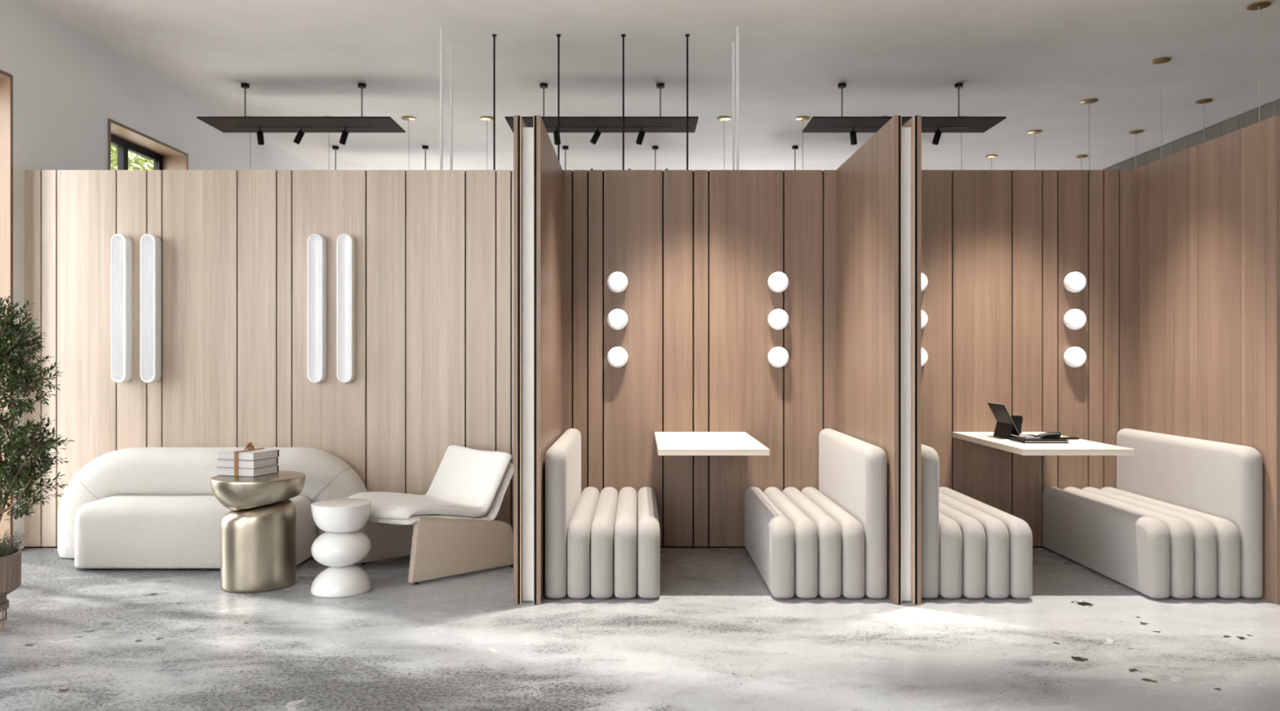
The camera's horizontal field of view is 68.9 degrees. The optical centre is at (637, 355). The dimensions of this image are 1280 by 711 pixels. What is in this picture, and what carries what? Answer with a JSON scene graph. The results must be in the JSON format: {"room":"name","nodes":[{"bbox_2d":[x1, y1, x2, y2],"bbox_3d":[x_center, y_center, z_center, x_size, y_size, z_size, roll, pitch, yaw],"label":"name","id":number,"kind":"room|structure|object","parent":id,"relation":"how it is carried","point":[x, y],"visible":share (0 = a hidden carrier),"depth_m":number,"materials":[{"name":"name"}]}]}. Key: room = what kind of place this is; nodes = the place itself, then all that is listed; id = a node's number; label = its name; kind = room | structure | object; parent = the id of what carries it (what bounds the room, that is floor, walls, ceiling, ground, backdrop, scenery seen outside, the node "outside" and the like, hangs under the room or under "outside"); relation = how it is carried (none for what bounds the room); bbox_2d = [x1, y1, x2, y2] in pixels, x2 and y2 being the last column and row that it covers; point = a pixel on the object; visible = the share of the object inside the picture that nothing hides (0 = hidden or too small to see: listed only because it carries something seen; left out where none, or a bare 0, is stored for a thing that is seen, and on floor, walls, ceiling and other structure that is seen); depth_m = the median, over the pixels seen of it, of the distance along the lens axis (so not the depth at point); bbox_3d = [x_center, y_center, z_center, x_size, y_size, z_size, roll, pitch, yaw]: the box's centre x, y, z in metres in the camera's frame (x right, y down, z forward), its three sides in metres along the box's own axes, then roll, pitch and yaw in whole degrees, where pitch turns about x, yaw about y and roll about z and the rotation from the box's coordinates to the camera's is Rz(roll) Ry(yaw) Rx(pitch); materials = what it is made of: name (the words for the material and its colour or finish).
{"room":"common room","nodes":[
{"label":"common room","id":0,"kind":"room"},
{"bbox_2d":[0,0,316,549],"bbox_3d":[-4.106,-0.528,3.850,0.280,3.544,18.700,0,0,0],"label":"wall","id":1,"kind":"structure","parent":0,"point":[68,85],"depth_m":6.58,"materials":[{"name":"white paint"}]},
{"bbox_2d":[0,69,13,546],"bbox_3d":[-4.097,-0.281,5.428,0.278,2.989,0.965,0,0,0],"label":"window","id":2,"kind":"structure","parent":1,"relation":"in","point":[6,78],"depth_m":5.89,"materials":[{"name":"brown wood"}]},
{"bbox_2d":[108,118,188,170],"bbox_3d":[-4.097,-0.281,7.600,0.278,2.989,1.228,0,0,0],"label":"window","id":3,"kind":"structure","parent":1,"relation":"in","point":[164,156],"depth_m":7.71,"materials":[{"name":"brown wood"}]},
{"bbox_2d":[24,169,1131,547],"bbox_3d":[-0.363,0.022,6.082,7.206,2.444,0.104,0,0,0],"label":"wall","id":4,"kind":"structure","parent":0,"point":[698,251],"depth_m":6.03,"materials":[{"name":"brown wood"}]},
{"bbox_2d":[111,233,132,382],"bbox_3d":[-3.315,-0.302,5.994,0.102,0.955,0.079,0,0,0],"label":"wall light","id":5,"kind":"object","parent":4,"relation":"attached to","point":[121,244],"visible":1,"depth_m":5.99,"materials":[{"name":"white paint"}]},
{"bbox_2d":[111,235,124,381],"bbox_3d":[-3.315,-0.302,5.977,0.082,0.935,0.044,0,0,0],"label":"diffuser","id":6,"kind":"object","parent":5,"relation":"attached to","point":[117,241],"depth_m":5.99,"materials":[{"name":"white plastic"}]},
{"bbox_2d":[140,233,161,382],"bbox_3d":[-3.128,-0.302,5.994,0.102,0.955,0.079,0,0,0],"label":"wall light","id":7,"kind":"object","parent":4,"relation":"attached to","point":[150,244],"visible":1,"depth_m":5.99,"materials":[{"name":"white paint"}]},
{"bbox_2d":[141,235,154,381],"bbox_3d":[-3.128,-0.302,5.977,0.082,0.935,0.044,0,0,0],"label":"diffuser","id":8,"kind":"object","parent":7,"relation":"attached to","point":[147,241],"depth_m":5.99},
{"bbox_2d":[306,233,326,382],"bbox_3d":[-2.061,-0.302,5.994,0.102,0.955,0.079,0,0,0],"label":"wall light","id":9,"kind":"object","parent":4,"relation":"attached to","point":[316,243],"visible":1,"depth_m":5.99,"materials":[{"name":"white paint"}]},
{"bbox_2d":[308,235,321,381],"bbox_3d":[-2.061,-0.302,5.977,0.082,0.935,0.044,0,0,0],"label":"diffuser","id":10,"kind":"object","parent":9,"relation":"attached to","point":[314,241],"depth_m":5.99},
{"bbox_2d":[337,233,355,382],"bbox_3d":[-1.873,-0.302,5.994,0.102,0.955,0.079,0,0,0],"label":"wall light","id":11,"kind":"object","parent":4,"relation":"attached to","point":[346,243],"visible":1,"depth_m":5.99,"materials":[{"name":"white paint"}]},
{"bbox_2d":[337,235,351,381],"bbox_3d":[-1.873,-0.302,5.977,0.082,0.935,0.044,0,0,0],"label":"diffuser","id":12,"kind":"object","parent":11,"relation":"attached to","point":[344,241],"depth_m":5.99,"materials":[{"name":"white plastic"}]},
{"bbox_2d":[607,271,627,292],"bbox_3d":[-0.131,-0.472,5.991,0.134,0.134,0.084,0,0,0],"label":"wall light","id":13,"kind":"object","parent":4,"relation":"attached to","point":[617,282],"visible":1,"depth_m":5.96,"materials":[{"name":"white glass"}]},
{"bbox_2d":[609,273,625,289],"bbox_3d":[-0.131,-0.472,5.962,0.101,0.101,0.026,0,0,0],"label":"diffuser","id":14,"kind":"object","parent":13,"relation":"attached to","point":[617,281],"depth_m":5.96,"materials":[{"name":"white glass"}]},
{"bbox_2d":[607,308,627,329],"bbox_3d":[-0.131,-0.233,5.991,0.134,0.134,0.084,0,0,0],"label":"wall light","id":15,"kind":"object","parent":4,"relation":"attached to","point":[617,319],"visible":1,"depth_m":5.96,"materials":[{"name":"white glass"}]},
{"bbox_2d":[609,311,625,327],"bbox_3d":[-0.131,-0.233,5.962,0.101,0.101,0.026,0,0,0],"label":"diffuser","id":16,"kind":"object","parent":15,"relation":"attached to","point":[617,318],"depth_m":5.96,"materials":[{"name":"white glass"}]},
{"bbox_2d":[607,346,627,367],"bbox_3d":[-0.131,0.011,5.991,0.134,0.134,0.084,0,0,0],"label":"wall light","id":17,"kind":"object","parent":4,"relation":"attached to","point":[617,357],"visible":1,"depth_m":5.96,"materials":[{"name":"white glass"}]},
{"bbox_2d":[609,349,625,364],"bbox_3d":[-0.131,0.011,5.962,0.101,0.101,0.026,0,0,0],"label":"diffuser","id":18,"kind":"object","parent":17,"relation":"attached to","point":[617,357],"depth_m":5.96,"materials":[{"name":"white glass"}]},
{"bbox_2d":[654,431,769,455],"bbox_3d":[0.400,0.523,5.475,0.588,0.060,1.114,0,0,0],"label":"table","id":19,"kind":"object","parent":4,"relation":"attached to","point":[668,443],"visible":1,"depth_m":5.18,"materials":[{"name":"white wood"}]},
{"bbox_2d":[767,308,788,329],"bbox_3d":[0.903,-0.233,5.991,0.134,0.134,0.084,0,0,0],"label":"wall light","id":20,"kind":"object","parent":4,"relation":"attached to","point":[778,319],"visible":1,"depth_m":5.96,"materials":[{"name":"white glass"}]},
{"bbox_2d":[771,311,786,327],"bbox_3d":[0.903,-0.233,5.962,0.101,0.101,0.026,0,0,0],"label":"diffuser","id":21,"kind":"object","parent":20,"relation":"attached to","point":[779,318],"depth_m":5.96,"materials":[{"name":"white glass"}]},
{"bbox_2d":[767,271,789,292],"bbox_3d":[0.903,-0.472,5.991,0.134,0.134,0.084,0,0,0],"label":"wall light","id":22,"kind":"object","parent":4,"relation":"attached to","point":[778,282],"visible":1,"depth_m":5.96,"materials":[{"name":"white glass"}]},
{"bbox_2d":[771,273,786,289],"bbox_3d":[0.903,-0.472,5.962,0.101,0.101,0.026,0,0,0],"label":"diffuser","id":23,"kind":"object","parent":22,"relation":"attached to","point":[779,281],"depth_m":5.96,"materials":[{"name":"white glass"}]},
{"bbox_2d":[767,346,789,367],"bbox_3d":[0.903,0.011,5.991,0.134,0.134,0.084,0,0,0],"label":"wall light","id":24,"kind":"object","parent":4,"relation":"attached to","point":[778,357],"visible":1,"depth_m":5.96,"materials":[{"name":"white glass"}]},
{"bbox_2d":[771,349,786,364],"bbox_3d":[0.903,0.011,5.962,0.101,0.101,0.026,0,0,0],"label":"diffuser","id":25,"kind":"object","parent":24,"relation":"attached to","point":[779,357],"depth_m":5.96,"materials":[{"name":"white glass"}]},
{"bbox_2d":[921,347,928,366],"bbox_3d":[1.795,0.011,5.991,0.134,0.134,0.084,0,0,0],"label":"wall light","id":26,"kind":"object","parent":4,"relation":"attached to","point":[924,354],"visible":0.28,"depth_m":5.96,"materials":[{"name":"white glass"}]},
{"bbox_2d":[921,350,926,364],"bbox_3d":[1.795,0.011,5.962,0.101,0.101,0.026,0,0,0],"label":"diffuser","id":27,"kind":"object","parent":26,"relation":"attached to","point":[923,352],"depth_m":5.96,"materials":[{"name":"white glass"}]},
{"bbox_2d":[921,272,928,291],"bbox_3d":[1.795,-0.472,5.991,0.134,0.134,0.084,0,0,0],"label":"wall light","id":28,"kind":"object","parent":4,"relation":"attached to","point":[924,279],"visible":0.26,"depth_m":5.96,"materials":[{"name":"white glass"}]},
{"bbox_2d":[921,274,926,288],"bbox_3d":[1.795,-0.472,5.962,0.101,0.101,0.026,0,0,0],"label":"diffuser","id":29,"kind":"object","parent":28,"relation":"attached to","point":[923,277],"depth_m":5.96,"materials":[{"name":"white glass"}]},
{"bbox_2d":[921,310,928,328],"bbox_3d":[1.795,-0.233,5.991,0.134,0.134,0.084,0,0,0],"label":"wall light","id":30,"kind":"object","parent":4,"relation":"attached to","point":[924,317],"visible":0.24,"depth_m":5.96,"materials":[{"name":"white glass"}]},
{"bbox_2d":[921,311,926,326],"bbox_3d":[1.795,-0.233,5.962,0.101,0.101,0.026,0,0,0],"label":"diffuser","id":31,"kind":"object","parent":30,"relation":"attached to","point":[923,314],"depth_m":5.96,"materials":[{"name":"white glass"}]},
{"bbox_2d":[952,431,1134,455],"bbox_3d":[2.324,0.523,5.475,0.586,0.060,1.114,0,0,0],"label":"table","id":32,"kind":"object","parent":4,"relation":"attached to","point":[1074,446],"visible":0.86,"depth_m":5.08,"materials":[{"name":"white wood"}]},
{"bbox_2d":[987,402,1036,439],"bbox_3d":[2.281,0.390,5.600,0.278,0.207,0.240,0,0,0],"label":"tablet computer","id":33,"kind":"object","parent":32,"relation":"on","point":[1005,428],"visible":0.8,"depth_m":5.57,"materials":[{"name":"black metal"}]},
{"bbox_2d":[1010,415,1022,433],"bbox_3d":[2.394,0.438,5.900,0.071,0.111,0.071,0,0,0],"label":"tumbler","id":34,"kind":"object","parent":32,"relation":"on","point":[1017,420],"visible":0.66,"depth_m":5.87,"materials":[{"name":"black metal"}]},
{"bbox_2d":[1009,437,1068,443],"bbox_3d":[2.291,0.484,5.335,0.255,0.018,0.200,0,0,0],"label":"portfolio","id":35,"kind":"object","parent":32,"relation":"on","point":[1023,440],"visible":0.92,"depth_m":5.24,"materials":[{"name":"black leather"}]},
{"bbox_2d":[1026,437,1040,439],"bbox_3d":[2.262,0.471,5.319,0.130,0.008,0.008,0,0,-17],"label":"pen","id":36,"kind":"object","parent":35,"relation":"on","point":[1026,437],"visible":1,"depth_m":5.31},
{"bbox_2d":[1033,431,1061,438],"bbox_3d":[2.351,0.457,5.362,0.132,0.035,0.082,0,0,0],"label":"pouch","id":37,"kind":"object","parent":35,"relation":"on","point":[1053,434],"visible":1,"depth_m":5.33,"materials":[{"name":"black leather"}]},
{"bbox_2d":[1059,436,1079,439],"bbox_3d":[2.517,0.489,5.509,0.145,0.009,0.072,0,0,-7],"label":"smartphone","id":38,"kind":"object","parent":32,"relation":"on","point":[1061,437],"visible":0.54,"depth_m":5.48,"materials":[{"name":"black metal"}]},
{"bbox_2d":[1063,271,1086,292],"bbox_3d":[2.812,-0.472,5.991,0.134,0.134,0.084,0,0,0],"label":"wall light","id":39,"kind":"object","parent":4,"relation":"attached to","point":[1073,282],"visible":1,"depth_m":5.97,"materials":[{"name":"white glass"}]},
{"bbox_2d":[1069,273,1085,289],"bbox_3d":[2.812,-0.472,5.962,0.101,0.101,0.026,0,0,0],"label":"diffuser","id":40,"kind":"object","parent":39,"relation":"attached to","point":[1077,281],"depth_m":5.96,"materials":[{"name":"white glass"}]},
{"bbox_2d":[1063,308,1086,329],"bbox_3d":[2.812,-0.233,5.991,0.134,0.134,0.084,0,0,0],"label":"wall light","id":41,"kind":"object","parent":4,"relation":"attached to","point":[1073,319],"visible":1,"depth_m":5.97,"materials":[{"name":"white glass"}]},
{"bbox_2d":[1069,311,1085,327],"bbox_3d":[2.812,-0.233,5.962,0.101,0.101,0.026,0,0,0],"label":"diffuser","id":42,"kind":"object","parent":41,"relation":"attached to","point":[1077,318],"depth_m":5.96,"materials":[{"name":"white glass"}]},
{"bbox_2d":[1063,346,1086,367],"bbox_3d":[2.812,0.011,5.991,0.134,0.134,0.084,0,0,0],"label":"wall light","id":43,"kind":"object","parent":4,"relation":"attached to","point":[1073,357],"visible":1,"depth_m":5.97,"materials":[{"name":"white glass"}]},
{"bbox_2d":[1069,349,1085,364],"bbox_3d":[2.812,0.011,5.962,0.101,0.101,0.026,0,0,0],"label":"diffuser","id":44,"kind":"object","parent":43,"relation":"attached to","point":[1077,357],"depth_m":5.96,"materials":[{"name":"white glass"}]},
{"bbox_2d":[0,547,1279,710],"bbox_3d":[0.882,1.304,3.700,10.296,0.120,19.000,0,0,0],"label":"floor","id":45,"kind":"structure","parent":0,"point":[715,637],"depth_m":3.99,"materials":[{"name":"concrete"}]},
{"bbox_2d":[0,599,8,631],"bbox_3d":[-3.012,1.187,4.250,0.246,0.111,0.246,0,0,-26],"label":"plant stand","id":46,"kind":"object","parent":45,"relation":"on","point":[4,606],"visible":0.78,"depth_m":4.25,"materials":[{"name":"beige wood"}]},
{"bbox_2d":[0,599,8,612],"bbox_3d":[-3.012,1.149,4.250,0.247,0.034,0.247,0,0,0],"label":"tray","id":47,"kind":"object","parent":46,"relation":"on","point":[5,605],"depth_m":4.26,"materials":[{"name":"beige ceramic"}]},
{"bbox_2d":[0,295,75,603],"bbox_3d":[-3.008,0.427,4.280,0.820,1.409,0.516,0,0,21],"label":"potted tree","id":48,"kind":"object","parent":46,"relation":"on","point":[10,557],"visible":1,"depth_m":4.23,"materials":[{"name":"green plant"}]},
{"bbox_2d":[57,447,367,568],"bbox_3d":[-2.637,0.908,5.700,1.906,0.659,0.650,0,0,0],"label":"sofa","id":49,"kind":"object","parent":45,"relation":"on","point":[134,508],"visible":0.66,"depth_m":5.67,"materials":[{"name":"beige fabric"}]},
{"bbox_2d":[74,494,318,568],"bbox_3d":[-2.635,1.045,5.638,1.295,0.373,0.525,0,0,0],"label":"seat cushion","id":50,"kind":"object","parent":49,"relation":"on","point":[112,531],"depth_m":5.38,"materials":[{"name":"beige fabric"}]},
{"bbox_2d":[209,471,305,593],"bbox_3d":[-2.056,0.948,5.060,0.480,0.590,0.480,0,0,33],"label":"side table","id":51,"kind":"object","parent":45,"relation":"on","point":[258,535],"visible":0.96,"depth_m":4.90,"materials":[{"name":"gold metal"}]},
{"bbox_2d":[217,465,278,476],"bbox_3d":[-2.144,0.631,5.132,0.238,0.042,0.205,0,0,17],"label":"book","id":52,"kind":"object","parent":51,"relation":"on","point":[273,468],"visible":0.75,"depth_m":5.05,"materials":[{"name":"white paper"}]},
{"bbox_2d":[216,457,277,468],"bbox_3d":[-2.146,0.587,5.131,0.238,0.042,0.203,0,0,15],"label":"book","id":53,"kind":"object","parent":52,"relation":"on","point":[271,461],"visible":0.75,"depth_m":5.05,"materials":[{"name":"white paper"}]},
{"bbox_2d":[217,448,279,461],"bbox_3d":[-2.142,0.544,5.133,0.238,0.042,0.206,0,0,17],"label":"book","id":54,"kind":"object","parent":53,"relation":"on","point":[260,454],"visible":1,"depth_m":5.06,"materials":[{"name":"white paper"}]},
{"bbox_2d":[234,441,264,476],"bbox_3d":[-2.135,0.565,5.131,0.050,0.174,0.218,0,0,11],"label":"leather strap","id":55,"kind":"object","parent":54,"relation":"attached to","point":[248,445],"visible":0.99,"depth_m":5.03,"materials":[{"name":"brown leather"}]},
{"bbox_2d":[209,471,305,511],"bbox_3d":[-2.056,0.742,5.060,0.480,0.178,0.480,0,0,0],"label":"table top","id":56,"kind":"object","parent":51,"relation":"on","point":[268,492],"depth_m":4.89,"materials":[{"name":"gold metal"}]},
{"bbox_2d":[311,497,371,597],"bbox_3d":[-1.570,1.011,4.940,0.307,0.466,0.307,0,0,-42],"label":"side table","id":57,"kind":"object","parent":45,"relation":"on","point":[343,545],"visible":1,"depth_m":4.83,"materials":[{"name":"white ceramic"}]},
{"bbox_2d":[311,497,371,533],"bbox_3d":[-1.570,0.853,4.940,0.307,0.149,0.307,0,0,0],"label":"table top","id":58,"kind":"object","parent":57,"relation":"on","point":[349,515],"depth_m":4.83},
{"bbox_2d":[346,444,513,584],"bbox_3d":[-1.249,0.906,5.467,0.902,0.675,0.700,0,0,-42],"label":"armchair","id":59,"kind":"object","parent":45,"relation":"on","point":[451,529],"visible":0.92,"depth_m":5.38,"materials":[{"name":"white fabric"}]},
{"bbox_2d":[440,26,442,169],"bbox_3d":[-1.374,-0.528,6.520,0.017,3.543,0.017,0,0,0],"label":"post","id":60,"kind":"object","parent":45,"relation":"on","point":[441,27],"visible":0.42,"depth_m":6.51,"materials":[{"name":"metal"}]},
{"bbox_2d":[449,40,453,169],"bbox_3d":[-1.367,-0.528,6.835,0.017,3.543,0.017,0,0,0],"label":"post","id":61,"kind":"object","parent":45,"relation":"on","point":[451,42],"visible":0.42,"depth_m":6.83,"materials":[{"name":"metal"}]},
{"bbox_2d":[492,34,496,169],"bbox_3d":[-1.030,-0.528,6.690,0.031,3.543,0.031,0,0,0],"label":"pole","id":62,"kind":"object","parent":45,"relation":"on","point":[494,36],"visible":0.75,"depth_m":6.69,"materials":[{"name":"black metal"}]},
{"bbox_2d":[513,115,562,604],"bbox_3d":[-0.554,0.022,5.347,0.134,2.444,1.372,0,0,0],"label":"wall","id":63,"kind":"structure","parent":45,"relation":"on","point":[537,168],"depth_m":4.71,"materials":[{"name":"brown wood"}]},
{"bbox_2d":[545,428,660,598],"bbox_3d":[-0.181,0.852,5.373,0.586,0.771,1.298,0,0,0],"label":"bench","id":64,"kind":"object","parent":45,"relation":"on","point":[591,537],"visible":1,"depth_m":4.74,"materials":[{"name":"white fabric"}]},
{"bbox_2d":[621,34,625,169],"bbox_3d":[-0.105,-0.528,6.690,0.031,3.543,0.031,0,0,0],"label":"pole","id":65,"kind":"object","parent":45,"relation":"on","point":[623,36],"visible":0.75,"depth_m":6.69,"materials":[{"name":"black metal"}]},
{"bbox_2d":[684,34,689,169],"bbox_3d":[0.354,-0.528,6.690,0.031,3.543,0.031,0,0,0],"label":"pole","id":66,"kind":"object","parent":45,"relation":"on","point":[686,35],"visible":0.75,"depth_m":6.68,"materials":[{"name":"black metal"}]},
{"bbox_2d":[732,40,734,169],"bbox_3d":[0.699,-0.528,6.835,0.017,3.543,0.017,0,0,0],"label":"post","id":67,"kind":"object","parent":45,"relation":"on","point":[733,42],"visible":0.42,"depth_m":6.83,"materials":[{"name":"metal"}]},
{"bbox_2d":[736,26,738,169],"bbox_3d":[0.696,-0.528,6.520,0.017,3.543,0.017,0,0,0],"label":"post","id":68,"kind":"object","parent":45,"relation":"on","point":[737,27],"visible":0.42,"depth_m":6.51,"materials":[{"name":"metal"}]},
{"bbox_2d":[744,428,887,598],"bbox_3d":[0.977,0.852,5.373,0.586,0.771,1.298,0,0,0],"label":"bench","id":69,"kind":"object","parent":45,"relation":"on","point":[830,541],"visible":1,"depth_m":4.75,"materials":[{"name":"white fabric"}]},
{"bbox_2d":[835,115,921,604],"bbox_3d":[1.348,0.022,5.347,0.134,2.444,1.372,0,0,0],"label":"wall","id":70,"kind":"structure","parent":45,"relation":"on","point":[878,188],"depth_m":4.77,"materials":[{"name":"brown wood"}]},
{"bbox_2d":[921,444,1032,598],"bbox_3d":[1.718,0.852,5.373,0.586,0.771,1.298,0,0,0],"label":"bench","id":71,"kind":"object","parent":45,"relation":"on","point":[971,548],"visible":0.64,"depth_m":4.73,"materials":[{"name":"white fabric"}]},
{"bbox_2d":[1042,428,1262,598],"bbox_3d":[2.889,0.852,5.373,0.586,0.771,1.298,0,0,0],"label":"bench","id":72,"kind":"object","parent":45,"relation":"on","point":[1183,517],"visible":1,"depth_m":4.96,"materials":[{"name":"white fabric"}]},
{"bbox_2d":[1131,115,1279,604],"bbox_3d":[3.257,0.022,5.347,0.134,2.444,1.372,0,0,0],"label":"wall","id":73,"kind":"structure","parent":45,"relation":"on","point":[1206,215],"depth_m":5.17,"materials":[{"name":"brown wood"}]},
{"bbox_2d":[25,0,1279,170],"bbox_3d":[0.882,-2.400,3.800,10.296,0.200,19.200,0,0,0],"label":"ceiling","id":74,"kind":"structure","parent":0,"point":[1033,64],"depth_m":7.41,"materials":[{"name":"paint"}]},
{"bbox_2d":[196,82,405,145],"bbox_3d":[-2.825,-2.048,7.900,1.588,0.503,0.500,0,0,0],"label":"panel light","id":75,"kind":"object","parent":74,"relation":"attached to","point":[259,125],"visible":1,"depth_m":7.89,"materials":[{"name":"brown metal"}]},
{"bbox_2d":[332,145,338,169],"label":"panel light","id":76,"kind":"object","parent":74,"relation":"attached to","point":[334,147],"depth_m":10.26,"materials":[{"name":"black metal"}]},
{"bbox_2d":[401,115,415,169],"bbox_3d":[-2.220,-1.393,9.030,0.180,1.813,0.180,0,0,0],"label":"pendant light","id":77,"kind":"object","parent":74,"relation":"hanging from","point":[408,118],"visible":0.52,"depth_m":9.03,"materials":[{"name":"gold metal"}]},
{"bbox_2d":[422,145,428,169],"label":"panel light","id":78,"kind":"object","parent":74,"relation":"attached to","point":[424,147],"depth_m":10.26,"materials":[{"name":"black metal"}]},
{"bbox_2d":[480,115,493,146],"bbox_3d":[-1.460,-1.393,9.030,0.180,1.813,0.180,0,0,0],"label":"pendant light","id":79,"kind":"object","parent":74,"relation":"hanging from","point":[486,118],"visible":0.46,"depth_m":9.03,"materials":[{"name":"gold metal"}]},
{"bbox_2d":[556,34,560,159],"bbox_3d":[-0.569,-0.528,6.690,0.031,3.543,0.031,0,0,0],"label":"pole","id":80,"kind":"object","parent":74,"relation":"hanging from","point":[557,35],"visible":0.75,"depth_m":6.68,"materials":[{"name":"black metal"}]},
{"bbox_2d":[562,145,568,169],"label":"panel light","id":81,"kind":"object","parent":74,"relation":"attached to","point":[565,147],"depth_m":10.26,"materials":[{"name":"black metal"}]},
{"bbox_2d":[504,82,698,145],"bbox_3d":[-0.298,-2.048,7.900,1.588,0.503,0.500,0,0,0],"label":"track light","id":82,"kind":"object","parent":74,"relation":"attached to","point":[597,125],"visible":0.95,"depth_m":7.89,"materials":[{"name":"black metal"}]},
{"bbox_2d":[652,145,658,169],"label":"panel light","id":83,"kind":"object","parent":74,"relation":"attached to","point":[654,147],"depth_m":10.26,"materials":[{"name":"black metal"}]},
{"bbox_2d":[716,115,731,120],"bbox_3d":[0.832,-1.393,9.030,0.180,1.813,0.180,0,0,0],"label":"pendant light","id":84,"kind":"object","parent":74,"relation":"hanging from","point":[723,117],"visible":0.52,"depth_m":9.02,"materials":[{"name":"gold metal"}]},
{"bbox_2d":[791,145,798,169],"bbox_3d":[2.227,-2.048,10.260,1.588,0.503,0.500,0,0,0],"label":"panel light","id":85,"kind":"object","parent":74,"relation":"attached to","point":[795,147],"visible":0.08,"depth_m":10.26,"materials":[{"name":"black metal"}]},
{"bbox_2d":[795,115,809,169],"bbox_3d":[1.593,-1.393,9.030,0.180,1.813,0.180,0,0,0],"label":"pendant light","id":86,"kind":"object","parent":74,"relation":"hanging from","point":[802,118],"visible":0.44,"depth_m":9.03,"materials":[{"name":"gold metal"}]},
{"bbox_2d":[802,82,892,145],"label":"panel light","id":87,"kind":"object","parent":74,"relation":"attached to","point":[852,125],"depth_m":7.89,"materials":[{"name":"black metal"}]},
{"bbox_2d":[960,115,965,169],"bbox_3d":[3.128,-1.393,9.030,0.180,1.813,0.180,0,0,0],"label":"pendant light","id":88,"kind":"object","parent":74,"relation":"hanging from","point":[961,116],"visible":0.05,"depth_m":9.03,"materials":[{"name":"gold metal"}]},
{"bbox_2d":[921,82,1006,144],"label":"panel light","id":89,"kind":"object","parent":74,"relation":"attached to","point":[937,126],"depth_m":7.86,"materials":[{"name":"black metal"}]},
{"bbox_2d":[985,155,997,169],"bbox_3d":[4.070,-1.393,10.750,0.180,1.813,0.180,0,0,0],"label":"pendant light","id":90,"kind":"object","parent":74,"relation":"hanging from","point":[987,156],"visible":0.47,"depth_m":10.75,"materials":[{"name":"gold metal"}]},
{"bbox_2d":[1027,129,1042,145],"bbox_3d":[4.070,-1.393,9.570,0.180,1.813,0.180,0,0,0],"label":"pendant light","id":91,"kind":"object","parent":74,"relation":"hanging from","point":[1033,131],"visible":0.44,"depth_m":9.56,"materials":[{"name":"gold metal"}]},
{"bbox_2d":[1075,155,1088,169],"bbox_3d":[5.105,-1.393,10.750,0.180,1.813,0.180,0,0,0],"label":"pendant light","id":92,"kind":"object","parent":74,"relation":"hanging from","point":[1077,156],"visible":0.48,"depth_m":10.75,"materials":[{"name":"gold metal"}]},
{"bbox_2d":[1080,98,1097,169],"bbox_3d":[4.070,-1.393,8.420,0.180,1.813,0.180,0,0,0],"label":"pendant light","id":93,"kind":"object","parent":74,"relation":"hanging from","point":[1089,101],"visible":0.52,"depth_m":8.42,"materials":[{"name":"gold metal"}]},
{"bbox_2d":[1128,129,1143,168],"bbox_3d":[5.105,-1.393,9.570,0.180,1.813,0.180,0,0,0],"label":"pendant light","id":94,"kind":"object","parent":74,"relation":"hanging from","point":[1135,131],"visible":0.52,"depth_m":9.57,"materials":[{"name":"gold metal"}]},
{"bbox_2d":[1151,57,1171,158],"bbox_3d":[4.070,-1.393,7.260,0.180,1.813,0.180,0,0,0],"label":"pendant light","id":95,"kind":"object","parent":74,"relation":"hanging from","point":[1164,60],"visible":0.46,"depth_m":7.26,"materials":[{"name":"gold metal"}]},
{"bbox_2d":[1195,98,1213,137],"bbox_3d":[5.105,-1.393,8.420,0.180,1.813,0.180,0,0,0],"label":"pendant light","id":96,"kind":"object","parent":74,"relation":"hanging from","point":[1203,101],"visible":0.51,"depth_m":8.42,"materials":[{"name":"gold metal"}]},
{"bbox_2d":[1246,1,1271,121],"bbox_3d":[4.070,-1.393,6.120,0.180,1.813,0.180,0,0,0],"label":"pendant light","id":97,"kind":"object","parent":74,"relation":"hanging from","point":[1260,5],"visible":0.48,"depth_m":6.12,"materials":[{"name":"gold metal"}]},
{"bbox_2d":[1102,99,1279,170],"bbox_3d":[5.855,-0.522,3.850,0.250,3.532,18.700,0,0,0],"label":"wall","id":98,"kind":"structure","parent":0,"point":[1271,109],"depth_m":9.43,"materials":[{"name":"grey concrete"}]},
{"label":"outside","id":99,"kind":"structure","parent":0,"visible":0},
{"bbox_3d":[-22.133,1.494,11.034,35.734,0.300,70.000,0,0,0],"label":"ground","id":100,"kind":"structure","parent":99,"visible":0},
{"bbox_2d":[111,144,153,170],"bbox_3d":[-7.500,-1.109,12.258,4.241,4.930,4.184,0,0,-24],"label":"tree","id":101,"kind":"object","parent":100,"relation":"on","point":[136,158],"visible":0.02,"depth_m":12.17,"materials":[{"name":"green plant"}]},
{"bbox_2d":[111,151,153,169],"bbox_3d":[-8.440,-1.706,17.634,2.120,6.100,2.800,0,0,0],"label":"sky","id":102,"kind":"structure","parent":100,"relation":"on","point":[134,154],"depth_m":16.23,"materials":[{"name":"white"}]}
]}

